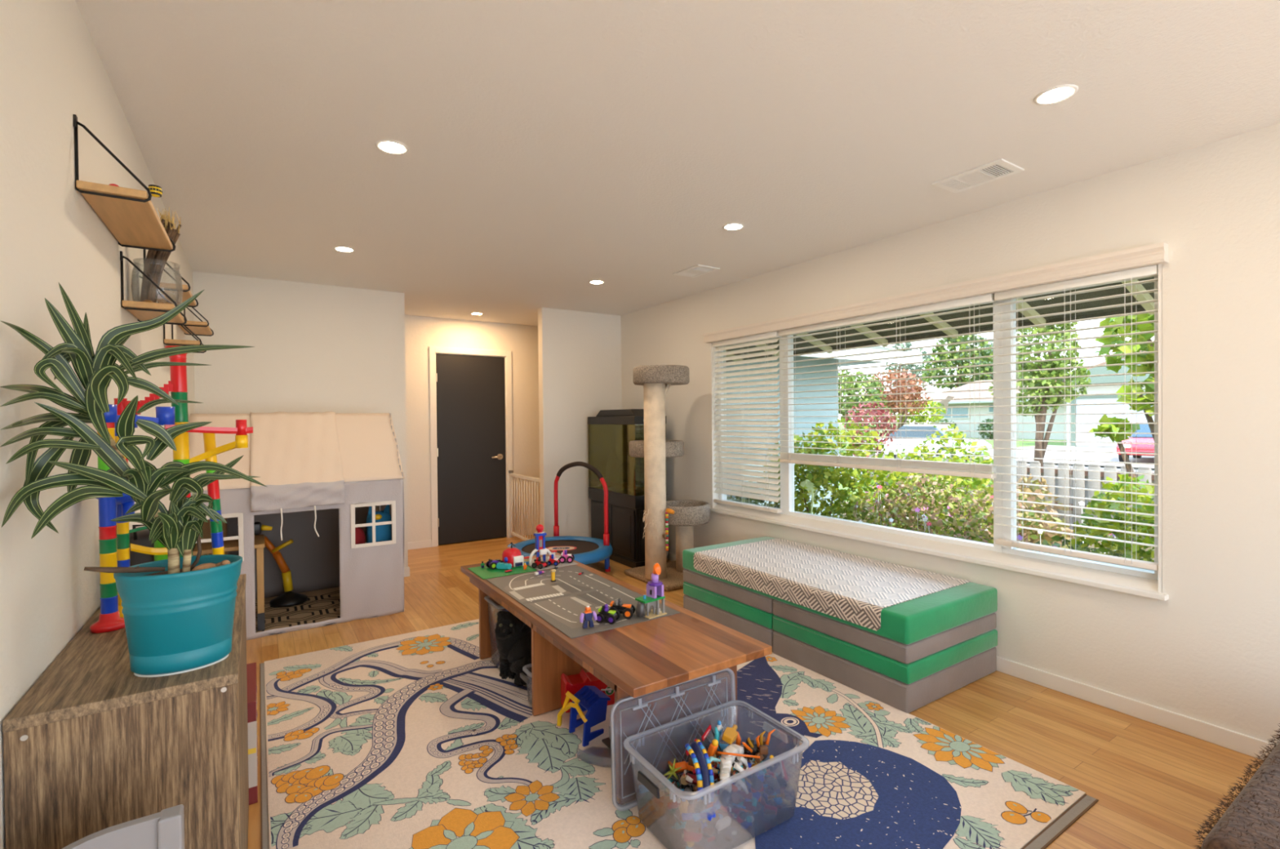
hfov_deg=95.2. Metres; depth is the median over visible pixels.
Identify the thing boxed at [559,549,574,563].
toy car
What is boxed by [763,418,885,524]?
shrub
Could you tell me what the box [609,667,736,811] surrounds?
lid
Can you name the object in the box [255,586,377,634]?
mat
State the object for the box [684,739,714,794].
toy
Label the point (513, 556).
clubhouse
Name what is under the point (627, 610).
toy car
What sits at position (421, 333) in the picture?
wall
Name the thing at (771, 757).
toy figure
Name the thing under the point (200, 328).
wall shelf
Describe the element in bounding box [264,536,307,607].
toy trimmer
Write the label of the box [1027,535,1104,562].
shrub
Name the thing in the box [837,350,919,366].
gutter
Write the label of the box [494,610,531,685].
cat
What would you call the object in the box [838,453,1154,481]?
street
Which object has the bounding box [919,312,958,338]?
rafter
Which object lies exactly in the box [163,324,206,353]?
wall shelf
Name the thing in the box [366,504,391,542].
backpack
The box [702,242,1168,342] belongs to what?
window valance
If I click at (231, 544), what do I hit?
bench
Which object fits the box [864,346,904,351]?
ceiling
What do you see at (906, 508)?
shrub
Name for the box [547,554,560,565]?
toy car
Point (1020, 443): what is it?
lawn
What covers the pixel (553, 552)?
kiosk
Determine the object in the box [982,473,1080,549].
shrub
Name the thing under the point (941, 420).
shrub
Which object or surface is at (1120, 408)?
neighboring house
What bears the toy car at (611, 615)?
on the mat at (563, 613)
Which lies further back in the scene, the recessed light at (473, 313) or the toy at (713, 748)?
the recessed light at (473, 313)
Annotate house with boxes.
[924,379,1066,439]
[1055,350,1154,447]
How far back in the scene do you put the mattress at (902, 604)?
3.14 m
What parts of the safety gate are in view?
post, rail, rail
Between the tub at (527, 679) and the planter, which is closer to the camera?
the planter
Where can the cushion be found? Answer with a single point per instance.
(360, 538)
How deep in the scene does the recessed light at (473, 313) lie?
6.02 m
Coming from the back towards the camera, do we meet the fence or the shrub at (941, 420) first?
the shrub at (941, 420)
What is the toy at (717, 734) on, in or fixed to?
on the jumble
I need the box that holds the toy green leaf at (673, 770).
[663,758,681,781]
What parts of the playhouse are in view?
window trim, roof panel, panel, panel, window trim, panel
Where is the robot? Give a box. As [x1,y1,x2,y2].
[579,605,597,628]
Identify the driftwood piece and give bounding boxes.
[84,565,164,573]
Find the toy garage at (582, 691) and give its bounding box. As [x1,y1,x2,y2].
[556,668,614,749]
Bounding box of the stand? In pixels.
[588,486,666,568]
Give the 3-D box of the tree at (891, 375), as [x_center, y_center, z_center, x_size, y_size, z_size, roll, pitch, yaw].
[16.198,-1.174,37.362,3.833,4.763,3.905,0,1,8]
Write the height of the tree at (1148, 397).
2.862 m
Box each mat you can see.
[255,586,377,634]
[486,564,619,604]
[522,585,679,638]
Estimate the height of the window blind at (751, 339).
1.362 m
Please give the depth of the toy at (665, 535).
4.69 m
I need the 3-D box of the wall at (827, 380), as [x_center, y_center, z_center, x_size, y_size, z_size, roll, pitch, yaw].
[1.334,0.288,7.137,3.225,2.640,0.115,-1,1,-33]
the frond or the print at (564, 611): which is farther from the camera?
the frond
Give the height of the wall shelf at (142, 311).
0.194 m
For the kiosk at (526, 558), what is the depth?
3.44 m
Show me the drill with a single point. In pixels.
(258, 527)
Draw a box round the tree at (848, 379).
[838,366,893,439]
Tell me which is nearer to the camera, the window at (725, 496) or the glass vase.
the glass vase
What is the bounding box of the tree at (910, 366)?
[884,342,932,418]
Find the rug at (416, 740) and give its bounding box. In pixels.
[264,618,1085,848]
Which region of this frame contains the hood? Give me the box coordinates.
[595,408,644,416]
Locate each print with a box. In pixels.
[503,571,608,601]
[529,587,635,628]
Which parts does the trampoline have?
leg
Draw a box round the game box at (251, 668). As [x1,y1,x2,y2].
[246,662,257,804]
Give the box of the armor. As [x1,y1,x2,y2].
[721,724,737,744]
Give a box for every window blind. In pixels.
[711,331,782,513]
[778,293,996,479]
[994,264,1158,570]
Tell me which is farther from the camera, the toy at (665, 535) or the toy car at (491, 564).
the toy at (665, 535)
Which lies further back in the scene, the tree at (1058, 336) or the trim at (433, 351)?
the tree at (1058, 336)
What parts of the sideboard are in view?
panel, panel, door, door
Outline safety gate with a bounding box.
[508,470,539,540]
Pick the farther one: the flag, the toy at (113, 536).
the flag
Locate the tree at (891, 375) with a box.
[861,368,930,434]
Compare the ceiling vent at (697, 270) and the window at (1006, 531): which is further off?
the ceiling vent at (697, 270)
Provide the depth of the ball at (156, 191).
1.58 m
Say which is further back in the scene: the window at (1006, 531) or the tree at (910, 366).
the tree at (910, 366)
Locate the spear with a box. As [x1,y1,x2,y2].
[718,751,759,758]
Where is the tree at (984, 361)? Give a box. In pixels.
[920,333,1023,390]
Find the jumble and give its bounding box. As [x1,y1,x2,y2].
[664,742,786,833]
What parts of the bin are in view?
black handle, clear handle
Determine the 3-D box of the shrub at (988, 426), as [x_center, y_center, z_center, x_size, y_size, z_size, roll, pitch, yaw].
[24.916,0.353,41.633,1.662,1.603,1.629,-1,1,-33]
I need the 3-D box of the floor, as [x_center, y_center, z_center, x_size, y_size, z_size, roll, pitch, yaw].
[0.136,1.372,2.932,5.000,0.120,8.350,-1,1,-33]
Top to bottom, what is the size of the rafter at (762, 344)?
0.343 m
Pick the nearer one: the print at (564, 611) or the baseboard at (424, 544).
the print at (564, 611)
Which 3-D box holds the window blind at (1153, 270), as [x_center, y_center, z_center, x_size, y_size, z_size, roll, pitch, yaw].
[2.072,-0.029,2.815,0.056,1.322,0.665,-1,1,-33]
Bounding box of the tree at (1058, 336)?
[988,321,1091,466]
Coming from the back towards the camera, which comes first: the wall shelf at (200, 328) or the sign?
the wall shelf at (200, 328)
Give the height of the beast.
0.082 m
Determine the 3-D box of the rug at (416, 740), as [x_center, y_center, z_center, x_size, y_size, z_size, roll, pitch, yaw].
[-0.261,1.312,2.663,2.420,0.006,3.010,-1,1,-33]
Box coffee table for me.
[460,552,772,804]
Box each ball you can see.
[148,184,162,197]
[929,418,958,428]
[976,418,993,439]
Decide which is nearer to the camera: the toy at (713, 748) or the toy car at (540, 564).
the toy at (713, 748)
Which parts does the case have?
handle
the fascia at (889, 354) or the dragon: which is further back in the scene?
the fascia at (889, 354)
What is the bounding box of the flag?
[701,724,720,749]
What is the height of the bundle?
0.344 m
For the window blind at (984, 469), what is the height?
0.979 m
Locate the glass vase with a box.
[130,257,182,305]
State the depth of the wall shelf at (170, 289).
2.50 m
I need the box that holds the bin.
[623,700,808,848]
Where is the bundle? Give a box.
[140,208,181,302]
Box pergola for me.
[726,276,1154,360]
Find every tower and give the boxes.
[528,524,551,565]
[635,563,666,618]
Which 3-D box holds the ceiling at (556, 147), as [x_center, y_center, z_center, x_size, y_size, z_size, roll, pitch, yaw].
[0.099,-1.186,2.927,5.200,0.120,8.400,-1,1,-33]
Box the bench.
[192,534,265,631]
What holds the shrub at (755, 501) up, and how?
on the bed
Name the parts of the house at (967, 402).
pane, pane, pane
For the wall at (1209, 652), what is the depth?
2.50 m
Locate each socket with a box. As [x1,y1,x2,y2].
[553,525,559,540]
[603,533,608,545]
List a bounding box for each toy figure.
[716,720,722,734]
[769,755,773,762]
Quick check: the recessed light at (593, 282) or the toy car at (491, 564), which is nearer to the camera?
the toy car at (491, 564)
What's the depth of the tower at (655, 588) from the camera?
2.54 m
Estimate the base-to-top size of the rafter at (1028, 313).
0.343 m
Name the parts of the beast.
arm, arm, arm, arm, arm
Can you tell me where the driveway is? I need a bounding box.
[932,444,1154,470]
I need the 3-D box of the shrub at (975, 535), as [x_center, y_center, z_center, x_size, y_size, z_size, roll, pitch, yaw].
[2.862,1.096,4.837,1.347,1.113,1.088,-1,1,-33]
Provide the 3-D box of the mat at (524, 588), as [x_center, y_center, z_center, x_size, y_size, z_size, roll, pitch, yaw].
[-0.463,0.827,3.063,0.531,0.004,0.507,-1,1,-33]
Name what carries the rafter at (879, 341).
attached to the pergola
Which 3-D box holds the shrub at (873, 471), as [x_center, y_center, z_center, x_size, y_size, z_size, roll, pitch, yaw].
[4.272,1.039,8.520,1.218,1.074,2.207,-1,1,-33]
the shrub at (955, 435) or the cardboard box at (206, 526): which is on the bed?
the shrub at (955, 435)
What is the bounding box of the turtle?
[191,560,230,570]
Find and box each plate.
[467,563,537,579]
[523,555,577,570]
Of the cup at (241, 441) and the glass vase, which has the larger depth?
the glass vase
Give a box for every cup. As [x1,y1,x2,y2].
[103,404,117,422]
[155,406,174,424]
[235,435,248,448]
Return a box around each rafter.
[726,354,742,361]
[748,340,779,358]
[795,333,832,353]
[849,324,888,346]
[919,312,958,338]
[1016,297,1045,328]
[1120,279,1154,315]
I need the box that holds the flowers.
[837,484,1116,564]
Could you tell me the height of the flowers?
1.018 m
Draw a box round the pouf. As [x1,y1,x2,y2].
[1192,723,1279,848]
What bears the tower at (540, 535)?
on the plate at (566, 563)
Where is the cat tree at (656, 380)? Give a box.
[624,364,710,591]
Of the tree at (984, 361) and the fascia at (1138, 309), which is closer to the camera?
the fascia at (1138, 309)
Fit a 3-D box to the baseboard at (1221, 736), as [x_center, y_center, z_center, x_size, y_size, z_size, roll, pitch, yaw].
[1.733,1.256,3.300,0.012,0.075,7.018,-1,1,-33]
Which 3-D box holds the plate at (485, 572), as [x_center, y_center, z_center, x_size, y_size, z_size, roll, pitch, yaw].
[-0.787,0.828,3.339,0.310,0.003,0.275,-1,1,-33]
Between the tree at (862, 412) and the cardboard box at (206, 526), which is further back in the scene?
the tree at (862, 412)
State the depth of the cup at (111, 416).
1.46 m
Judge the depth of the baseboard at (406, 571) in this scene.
5.03 m
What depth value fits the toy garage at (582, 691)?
2.46 m
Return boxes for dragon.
[709,743,748,784]
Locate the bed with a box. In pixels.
[839,501,1154,561]
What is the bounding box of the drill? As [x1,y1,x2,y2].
[237,521,272,535]
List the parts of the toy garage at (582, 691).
yellow arm, blue frame, blue frame, grey post, red panel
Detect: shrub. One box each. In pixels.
[729,480,795,508]
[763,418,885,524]
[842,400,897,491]
[849,473,970,534]
[856,445,993,538]
[863,457,993,528]
[884,395,946,426]
[916,484,1050,551]
[917,423,993,493]
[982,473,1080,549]
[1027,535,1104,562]
[1068,473,1154,563]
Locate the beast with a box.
[742,728,775,763]
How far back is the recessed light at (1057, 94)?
2.00 m
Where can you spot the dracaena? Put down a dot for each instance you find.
(179, 619)
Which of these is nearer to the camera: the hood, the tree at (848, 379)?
the hood
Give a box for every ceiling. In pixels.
[75,0,1279,326]
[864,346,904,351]
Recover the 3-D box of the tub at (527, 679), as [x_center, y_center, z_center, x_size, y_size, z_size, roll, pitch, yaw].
[-0.407,1.223,2.788,0.313,0.164,0.140,-1,1,-33]
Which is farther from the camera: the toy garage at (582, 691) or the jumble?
the toy garage at (582, 691)
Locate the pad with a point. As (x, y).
(1057, 827)
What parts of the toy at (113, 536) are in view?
swirl dish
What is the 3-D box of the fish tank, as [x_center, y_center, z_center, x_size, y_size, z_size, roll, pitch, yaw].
[-0.141,0.243,5.640,0.348,0.773,0.884,-1,1,-33]
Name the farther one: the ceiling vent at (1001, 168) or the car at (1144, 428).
the car at (1144, 428)
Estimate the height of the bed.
0.300 m
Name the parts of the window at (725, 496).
glass pane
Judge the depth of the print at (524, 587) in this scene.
3.01 m
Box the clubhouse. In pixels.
[502,542,523,567]
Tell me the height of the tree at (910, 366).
13.532 m
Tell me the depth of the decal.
3.39 m
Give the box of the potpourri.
[143,299,170,303]
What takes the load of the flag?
on the jumble
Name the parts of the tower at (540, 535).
arched leg, red globe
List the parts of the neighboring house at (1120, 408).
door trim, garage door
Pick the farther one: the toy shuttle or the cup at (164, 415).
the toy shuttle
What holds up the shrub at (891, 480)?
on the bed
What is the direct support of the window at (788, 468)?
in the wall at (1209, 652)
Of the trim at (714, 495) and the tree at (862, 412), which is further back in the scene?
the tree at (862, 412)
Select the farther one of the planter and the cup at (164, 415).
the cup at (164, 415)
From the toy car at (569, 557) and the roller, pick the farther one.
the toy car at (569, 557)
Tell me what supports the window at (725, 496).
in the wall at (1209, 652)
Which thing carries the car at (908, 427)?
on the street
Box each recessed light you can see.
[333,246,355,252]
[374,139,408,155]
[471,312,483,315]
[588,280,604,284]
[722,222,744,231]
[1033,84,1078,105]
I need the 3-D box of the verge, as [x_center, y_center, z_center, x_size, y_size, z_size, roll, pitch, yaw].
[1.349,1.638,18.811,3.200,0.300,90.000,-1,1,-33]
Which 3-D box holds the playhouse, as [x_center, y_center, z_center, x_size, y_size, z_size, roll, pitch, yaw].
[-2.414,0.616,4.151,1.229,1.414,1.015,-1,1,-33]
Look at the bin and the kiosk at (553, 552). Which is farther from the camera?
the kiosk at (553, 552)
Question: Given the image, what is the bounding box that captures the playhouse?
[188,411,404,639]
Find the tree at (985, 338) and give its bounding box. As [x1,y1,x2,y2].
[962,335,1025,378]
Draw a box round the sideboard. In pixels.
[2,573,248,848]
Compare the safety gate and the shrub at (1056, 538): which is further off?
the safety gate
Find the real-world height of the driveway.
0.230 m
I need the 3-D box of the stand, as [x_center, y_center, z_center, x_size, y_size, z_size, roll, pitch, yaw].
[-0.134,0.959,5.646,0.350,0.655,0.880,-1,1,-33]
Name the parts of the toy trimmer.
handle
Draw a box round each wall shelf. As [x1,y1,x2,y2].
[73,114,175,252]
[120,250,186,324]
[143,248,198,307]
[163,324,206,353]
[177,306,213,336]
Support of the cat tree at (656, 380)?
on the floor
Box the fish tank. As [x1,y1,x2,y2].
[587,408,666,495]
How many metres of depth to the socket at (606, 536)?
5.09 m
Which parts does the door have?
handle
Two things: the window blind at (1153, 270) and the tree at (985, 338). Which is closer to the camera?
the window blind at (1153, 270)
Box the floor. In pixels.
[246,534,1262,848]
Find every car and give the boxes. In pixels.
[485,559,503,568]
[531,555,549,568]
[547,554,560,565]
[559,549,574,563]
[595,604,620,624]
[608,597,635,618]
[862,424,991,461]
[1116,423,1154,462]
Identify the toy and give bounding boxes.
[89,345,253,633]
[662,508,674,555]
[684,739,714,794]
[706,738,718,756]
[714,726,719,744]
[735,731,741,745]
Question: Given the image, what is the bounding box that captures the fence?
[868,453,1154,546]
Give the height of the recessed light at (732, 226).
0.004 m
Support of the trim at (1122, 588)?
attached to the wall at (1209, 652)
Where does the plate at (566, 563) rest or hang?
on the coffee table
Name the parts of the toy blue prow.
blade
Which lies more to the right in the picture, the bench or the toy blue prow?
the toy blue prow
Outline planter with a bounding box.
[113,554,242,675]
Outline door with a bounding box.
[435,354,506,545]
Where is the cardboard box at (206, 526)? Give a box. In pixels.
[195,518,227,555]
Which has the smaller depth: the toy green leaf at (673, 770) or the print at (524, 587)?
the toy green leaf at (673, 770)
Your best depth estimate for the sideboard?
1.13 m
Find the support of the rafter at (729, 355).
attached to the pergola
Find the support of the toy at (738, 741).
on the jumble
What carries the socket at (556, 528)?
attached to the trampoline
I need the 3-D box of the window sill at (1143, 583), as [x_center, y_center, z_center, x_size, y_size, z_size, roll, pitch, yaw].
[1.480,0.700,3.794,0.110,0.038,2.978,-1,1,-33]
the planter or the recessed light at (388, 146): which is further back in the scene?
the recessed light at (388, 146)
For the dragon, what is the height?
0.084 m
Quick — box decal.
[938,395,955,414]
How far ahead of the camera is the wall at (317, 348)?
4.82 m
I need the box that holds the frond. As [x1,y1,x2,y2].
[800,479,817,514]
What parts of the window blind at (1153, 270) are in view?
ladder cord, ladder cord, rail, ladder cord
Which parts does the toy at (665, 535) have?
orange handle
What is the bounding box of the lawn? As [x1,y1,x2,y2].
[838,423,1154,470]
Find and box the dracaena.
[0,282,267,677]
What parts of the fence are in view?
rail, rail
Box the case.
[129,524,154,566]
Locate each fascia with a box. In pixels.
[726,307,1146,362]
[800,347,922,364]
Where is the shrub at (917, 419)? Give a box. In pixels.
[884,395,946,426]
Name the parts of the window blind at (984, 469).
ladder cord, ladder cord, rail, ladder cord, ladder cord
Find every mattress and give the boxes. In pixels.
[682,536,997,644]
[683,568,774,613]
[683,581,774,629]
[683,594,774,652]
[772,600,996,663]
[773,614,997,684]
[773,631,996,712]
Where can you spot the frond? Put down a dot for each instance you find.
(808, 484)
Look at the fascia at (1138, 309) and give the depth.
4.16 m
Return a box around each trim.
[429,346,513,546]
[710,263,1161,592]
[710,507,1168,600]
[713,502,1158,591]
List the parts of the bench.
seat, leg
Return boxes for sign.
[550,568,555,582]
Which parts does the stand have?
raised panel, door, raised panel, door, rail, panel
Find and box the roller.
[496,561,511,568]
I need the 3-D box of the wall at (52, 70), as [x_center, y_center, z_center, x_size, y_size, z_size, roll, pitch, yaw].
[-1.358,0.123,1.274,0.120,2.438,7.218,-1,1,-33]
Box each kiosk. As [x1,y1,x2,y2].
[523,555,528,564]
[550,550,556,558]
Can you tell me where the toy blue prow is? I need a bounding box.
[706,813,715,821]
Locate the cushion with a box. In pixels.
[355,527,365,544]
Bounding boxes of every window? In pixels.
[717,336,784,514]
[783,301,1002,552]
[1001,275,1158,579]
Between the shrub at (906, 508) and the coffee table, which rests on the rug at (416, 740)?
the coffee table
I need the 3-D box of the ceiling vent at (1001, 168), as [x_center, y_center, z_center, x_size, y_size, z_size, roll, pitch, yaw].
[1.542,-1.133,2.676,0.209,0.008,0.310,-1,1,-33]
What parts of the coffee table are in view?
leg, leg, leg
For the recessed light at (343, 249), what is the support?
in the ceiling at (556, 147)
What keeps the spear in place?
on the dragon
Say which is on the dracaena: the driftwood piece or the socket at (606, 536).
the driftwood piece
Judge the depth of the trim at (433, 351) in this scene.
6.33 m
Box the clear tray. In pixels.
[577,747,614,767]
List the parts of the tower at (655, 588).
orange dish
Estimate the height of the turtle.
0.034 m
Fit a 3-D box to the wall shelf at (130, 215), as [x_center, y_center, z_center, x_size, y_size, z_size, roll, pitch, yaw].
[-1.523,-0.690,1.755,0.151,0.194,0.570,-1,1,-33]
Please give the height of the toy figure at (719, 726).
0.048 m
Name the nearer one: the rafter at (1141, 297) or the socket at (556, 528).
the rafter at (1141, 297)
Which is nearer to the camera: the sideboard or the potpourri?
the sideboard
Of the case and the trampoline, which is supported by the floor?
the trampoline
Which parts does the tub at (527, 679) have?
grey handle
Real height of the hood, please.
0.065 m
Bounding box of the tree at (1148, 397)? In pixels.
[1088,313,1154,537]
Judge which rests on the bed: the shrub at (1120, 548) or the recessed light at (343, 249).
the shrub at (1120, 548)
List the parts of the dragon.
leg, leg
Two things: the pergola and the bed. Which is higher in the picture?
the pergola
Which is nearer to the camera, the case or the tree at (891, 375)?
the case
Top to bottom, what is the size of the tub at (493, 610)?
0.359 m
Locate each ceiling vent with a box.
[672,264,719,277]
[931,158,1024,193]
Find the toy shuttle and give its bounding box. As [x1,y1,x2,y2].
[533,570,544,575]
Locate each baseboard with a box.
[404,566,409,577]
[407,527,537,550]
[666,551,1274,759]
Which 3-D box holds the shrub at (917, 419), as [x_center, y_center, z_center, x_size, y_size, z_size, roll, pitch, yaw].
[18.746,-0.525,40.743,3.678,3.384,4.961,-1,1,-33]
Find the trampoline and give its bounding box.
[510,461,613,571]
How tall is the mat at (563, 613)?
0.004 m
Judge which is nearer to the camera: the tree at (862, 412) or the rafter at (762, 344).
the rafter at (762, 344)
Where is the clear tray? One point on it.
(600, 757)
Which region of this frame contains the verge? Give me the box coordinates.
[838,481,865,502]
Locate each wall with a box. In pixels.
[0,0,195,848]
[192,271,622,568]
[404,315,540,542]
[620,122,1279,744]
[725,355,839,517]
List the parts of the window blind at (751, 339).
ladder cord, ladder cord, rail, ladder cord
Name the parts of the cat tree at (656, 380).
post, short post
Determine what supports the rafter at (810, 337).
attached to the pergola
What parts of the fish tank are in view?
frame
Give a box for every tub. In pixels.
[484,595,504,668]
[520,663,532,704]
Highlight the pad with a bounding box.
[259,662,1098,848]

